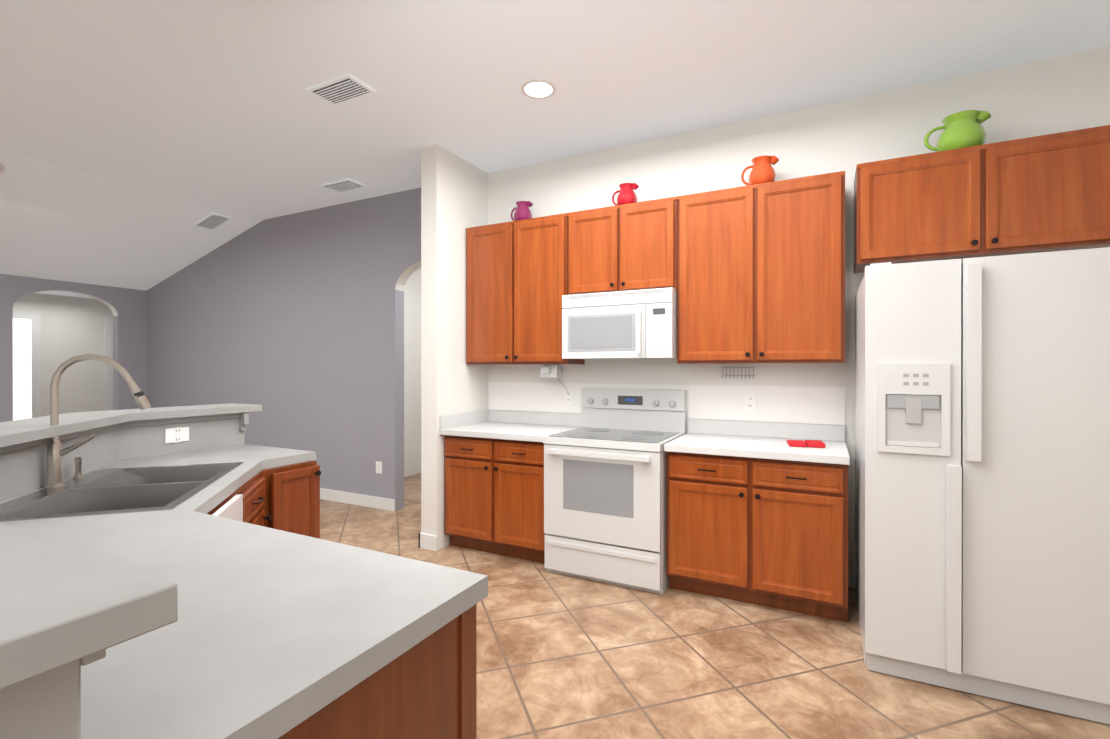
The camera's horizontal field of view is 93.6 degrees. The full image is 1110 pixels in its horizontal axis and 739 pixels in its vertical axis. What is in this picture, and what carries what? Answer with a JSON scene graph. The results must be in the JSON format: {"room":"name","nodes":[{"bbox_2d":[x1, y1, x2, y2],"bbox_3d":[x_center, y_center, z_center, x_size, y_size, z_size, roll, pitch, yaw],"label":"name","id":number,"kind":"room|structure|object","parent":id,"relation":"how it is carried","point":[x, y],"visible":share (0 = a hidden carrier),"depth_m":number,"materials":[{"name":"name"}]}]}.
{"room":"kitchen","nodes":[
{"label":"kitchen","id":0,"kind":"room"},
{"bbox_2d":[13,293,113,416],"bbox_3d":[-7.328,-0.173,7.258,0.100,3.050,4.000,0,0,27],"label":"wall","id":1,"kind":"structure","parent":0,"point":[71,327],"depth_m":7.61,"materials":[{"name":"white paint"}]},
{"bbox_2d":[13,312,113,420],"bbox_3d":[-7.053,0.287,7.624,0.045,2.130,2.700,0,0,27],"label":"door frame","id":2,"kind":"structure","parent":1,"relation":"attached to","point":[26,365],"depth_m":7.21,"materials":[{"name":"white wood"}]},
{"bbox_2d":[0,274,146,421],"bbox_3d":[-7.142,-0.166,4.036,0.120,3.050,6.840,0,0,27],"label":"wall","id":3,"kind":"structure","parent":0,"point":[127,307],"depth_m":6.75,"materials":[{"name":"grey paint"}]},
{"bbox_2d":[147,187,420,510],"bbox_3d":[-3.144,-0.220,5.891,5.530,3.150,0.120,0,0,27],"label":"wall","id":4,"kind":"structure","parent":0,"point":[292,325],"depth_m":5.55,"materials":[{"name":"paint"}]},
{"bbox_2d":[320,488,436,550],"bbox_3d":[-3.208,1.301,5.475,5.560,0.110,0.685,0,0,27],"label":"baseboard","id":5,"kind":"structure","parent":4,"relation":"attached to","point":[427,541],"depth_m":5.12,"materials":[{"name":"white wood"}]},
{"bbox_2d":[376,461,381,473],"bbox_3d":[-1.720,0.957,5.087,0.075,0.115,0.008,0,0,27],"label":"outlet","id":6,"kind":"object","parent":4,"relation":"attached to","point":[378,467],"visible":1,"depth_m":5.08,"materials":[{"name":"white plastic"}]},
{"bbox_2d":[404,268,420,476],"bbox_3d":[-2.114,-0.171,6.221,0.100,3.050,1.410,0,0,27],"label":"wall","id":7,"kind":"structure","parent":0,"point":[412,377],"depth_m":6.66,"materials":[{"name":"white paint"}]},
{"bbox_2d":[0,0,1109,298],"bbox_3d":[-3.071,-1.451,3.770,14.160,0.780,10.500,0,0,27],"label":"ceiling","id":8,"kind":"structure","parent":0,"point":[138,138],"depth_m":3.09,"materials":[{"name":"white paint"}]},
{"bbox_2d":[0,163,4,173],"bbox_3d":[-4.495,-1.566,3.997,0.380,0.150,0.380,0,0,27],"label":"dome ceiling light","id":9,"kind":"object","parent":8,"relation":"attached to","point":[2,167],"visible":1,"depth_m":4.09,"materials":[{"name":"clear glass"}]},
{"bbox_2d":[193,213,231,229],"bbox_3d":[-3.736,-1.613,5.687,0.352,0.099,0.210,0,0,27],"label":"ceiling vent","id":10,"kind":"object","parent":8,"relation":"in","point":[212,221],"visible":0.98,"depth_m":5.67,"materials":[{"name":"white metal"}]},
{"bbox_2d":[306,73,375,105],"bbox_3d":[-1.289,-1.681,3.145,0.360,0.016,0.210,0,0,27],"label":"ceiling vent","id":11,"kind":"object","parent":8,"relation":"in","point":[342,89],"visible":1,"depth_m":3.12,"materials":[{"name":"white metal"}]},
{"bbox_2d":[320,178,366,192],"bbox_3d":[-1.941,-1.684,4.785,0.360,0.016,0.210,0,0,27],"label":"ceiling vent","id":12,"kind":"object","parent":8,"relation":"in","point":[344,185],"visible":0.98,"depth_m":4.76,"materials":[{"name":"white metal"}]},
{"bbox_2d":[521,80,555,98],"bbox_3d":[-0.100,-1.686,3.139,0.210,0.005,0.210,0,0,27],"label":"recessed light","id":13,"kind":"object","parent":8,"relation":"in","point":[538,89],"visible":1,"depth_m":3.13,"materials":[{"name":"white"}]},
{"bbox_2d":[320,473,1109,738],"bbox_3d":[-3.000,1.389,3.739,14.000,0.060,10.500,0,0,27],"label":"floor","id":14,"kind":"structure","parent":0,"point":[561,656],"depth_m":2.36,"materials":[{"name":"tile"}]},
{"bbox_2d":[0,409,487,738],"bbox_3d":[-1.238,0.810,1.793,2.565,1.107,1.804,0,0,27],"label":"base cabinet","id":15,"kind":"object","parent":14,"relation":"on","point":[205,581],"depth_m":0.98,"materials":[{"name":"laminate"}]},
{"bbox_2d":[44,353,150,487],"bbox_3d":[-1.841,0.193,2.074,0.356,0.512,0.256,0,0,27],"label":"faucet","id":16,"kind":"object","parent":15,"relation":"on","point":[56,449],"depth_m":2.03,"materials":[{"name":"silver metal"}]},
{"bbox_2d":[0,462,243,521],"bbox_3d":[-1.643,0.546,2.018,1.025,0.194,1.025,0,0,27],"label":"sink","id":17,"kind":"object","parent":15,"relation":"in","point":[129,492],"depth_m":1.99,"materials":[{"name":"silver metal"}]},
{"bbox_2d":[165,427,188,442],"bbox_3d":[-2.027,0.351,2.798,0.008,0.080,0.115,0,0,27],"label":"outlet","id":18,"kind":"object","parent":15,"relation":"attached to","point":[176,435],"visible":1,"depth_m":2.79,"materials":[{"name":"white plastic"}]},
{"bbox_2d":[444,435,545,562],"bbox_3d":[-0.319,0.926,4.008,0.911,0.865,0.638,0,0,27],"label":"base cabinet","id":19,"kind":"object","parent":14,"relation":"on","point":[494,496],"visible":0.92,"depth_m":3.76,"materials":[{"name":"brown wood"}]},
{"bbox_2d":[439,410,581,441],"bbox_3d":[-0.320,0.420,4.006,0.913,0.143,0.642,0,0,27],"label":"countertop","id":20,"kind":"structure","parent":19,"relation":"on","point":[517,425],"depth_m":4.10,"materials":[{"name":"laminate"}]},
{"bbox_2d":[543,388,685,593],"bbox_3d":[0.417,0.752,3.566,0.794,1.215,0.727,0,0,27],"label":"stove","id":21,"kind":"object","parent":14,"relation":"on","point":[605,493],"visible":0.98,"depth_m":3.33,"materials":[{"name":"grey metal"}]},
{"bbox_2d":[666,452,847,621],"bbox_3d":[1.236,0.928,3.207,0.970,0.865,0.638,0,0,27],"label":"base cabinet","id":22,"kind":"object","parent":14,"relation":"on","point":[772,533],"visible":1,"depth_m":2.94,"materials":[{"name":"brown wood"}]},
{"bbox_2d":[664,419,849,464],"bbox_3d":[1.238,0.422,3.204,0.976,0.143,0.642,0,0,27],"label":"countertop","id":23,"kind":"structure","parent":22,"relation":"on","point":[754,439],"depth_m":3.26,"materials":[{"name":"laminate"}]},
{"bbox_2d":[787,440,824,447],"bbox_3d":[1.483,0.437,3.082,0.190,0.024,0.160,0,0,19],"label":"cloth","id":24,"kind":"object","parent":23,"relation":"on","point":[808,443],"visible":1,"depth_m":3.03,"materials":[{"name":"red fabric"}]},
{"bbox_2d":[855,247,1109,724],"bbox_3d":[1.996,0.443,2.512,0.915,1.837,0.965,0,0,27],"label":"fridge","id":25,"kind":"object","parent":14,"relation":"on","point":[982,476],"visible":1,"depth_m":2.13,"materials":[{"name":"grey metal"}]},
{"bbox_2d":[421,45,1109,587],"bbox_3d":[1.503,-0.214,3.121,5.270,3.150,0.790,0,0,27],"label":"wall","id":26,"kind":"structure","parent":0,"point":[1051,95],"depth_m":3.66,"materials":[{"name":"white paint"}]},
{"bbox_2d":[466,213,584,364],"bbox_3d":[-0.256,-0.591,4.128,0.909,1.100,0.364,0,0,27],"label":"upper cabinet","id":27,"kind":"object","parent":26,"relation":"attached to","point":[516,280],"visible":0.98,"depth_m":3.98,"materials":[{"name":"brown wood"}]},
{"bbox_2d":[511,201,532,220],"bbox_3d":[-0.265,-1.236,4.136,0.204,0.186,0.148,0,0,27],"label":"jug","id":28,"kind":"object","parent":27,"relation":"on","point":[522,211],"visible":0.73,"depth_m":4.08,"materials":[{"name":"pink ceramic"}]},
{"bbox_2d":[540,364,568,394],"bbox_3d":[-0.002,0.086,4.054,0.140,0.247,0.259,0,0,27],"label":"can opener","id":29,"kind":"object","parent":27,"relation":"attached to","point":[553,370],"visible":1,"depth_m":3.96,"materials":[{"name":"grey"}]},
{"bbox_2d":[564,390,572,403],"bbox_3d":[0.109,0.219,4.139,0.075,0.115,0.008,0,0,27],"label":"electrical outlet","id":30,"kind":"object","parent":26,"relation":"attached to","point":[568,399],"visible":1,"depth_m":4.14,"materials":[{"name":"white plastic"}]},
{"bbox_2d":[567,196,676,294],"bbox_3d":[0.507,-0.837,3.734,0.800,0.608,0.364,0,0,27],"label":"upper cabinet","id":31,"kind":"object","parent":26,"relation":"attached to","point":[628,247],"visible":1,"depth_m":3.58,"materials":[{"name":"brown wood"}]},
{"bbox_2d":[562,287,676,359],"bbox_3d":[0.485,-0.303,3.697,0.792,0.452,0.451,0,0,27],"label":"microwave","id":32,"kind":"object","parent":31,"relation":"attached to","point":[635,324],"visible":1,"depth_m":3.51,"materials":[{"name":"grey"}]},
{"bbox_2d":[612,183,638,205],"bbox_3d":[0.504,-1.236,3.740,0.204,0.186,0.148,0,0,27],"label":"jug","id":33,"kind":"object","parent":31,"relation":"on","point":[626,194],"visible":0.75,"depth_m":3.69,"materials":[{"name":"red ceramic"}]},
{"bbox_2d":[489,382,844,424],"bbox_3d":[0.624,0.228,3.882,2.690,0.238,0.004,0,0,27],"label":"backsplash band","id":34,"kind":"object","parent":26,"relation":"attached to","point":[808,405],"visible":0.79,"depth_m":3.61,"materials":[{"name":"white paint"}]},
{"bbox_2d":[721,367,754,378],"bbox_3d":[1.239,0.022,3.537,0.220,0.079,0.034,0,0,27],"label":"rail","id":35,"kind":"object","parent":26,"relation":"attached to","point":[741,375],"visible":0.96,"depth_m":3.54,"materials":[{"name":"grey metal"}]},
{"bbox_2d":[744,393,755,410],"bbox_3d":[1.319,0.220,3.517,0.075,0.115,0.008,0,0,27],"label":"electrical outlet","id":36,"kind":"object","parent":26,"relation":"attached to","point":[749,402],"visible":1,"depth_m":3.52,"materials":[{"name":"white plastic"}]},
{"bbox_2d":[677,171,844,363],"bbox_3d":[1.296,-0.590,3.329,0.966,1.100,0.364,0,0,27],"label":"upper cabinet","id":37,"kind":"object","parent":26,"relation":"attached to","point":[761,273],"visible":1,"depth_m":3.17,"materials":[{"name":"brown wood"}]},
{"bbox_2d":[741,155,778,184],"bbox_3d":[1.307,-1.246,3.327,0.228,0.208,0.166,0,0,27],"label":"jug","id":38,"kind":"object","parent":37,"relation":"on","point":[762,170],"visible":0.85,"depth_m":3.27,"materials":[{"name":"orange ceramic"}]},
{"bbox_2d":[854,125,1109,272],"bbox_3d":[2.271,-0.879,2.814,1.125,0.560,0.384,0,0,27],"label":"upper cabinet","id":39,"kind":"object","parent":26,"relation":"attached to","point":[1044,193],"visible":1,"depth_m":2.67,"materials":[{"name":"brown wood"}]},
{"bbox_2d":[924,110,990,151],"bbox_3d":[2.188,-1.271,2.840,0.295,0.221,0.215,0,0,27],"label":"jug","id":40,"kind":"object","parent":39,"relation":"on","point":[963,129],"visible":0.81,"depth_m":2.77,"materials":[{"name":"green ceramic"}]}
]}

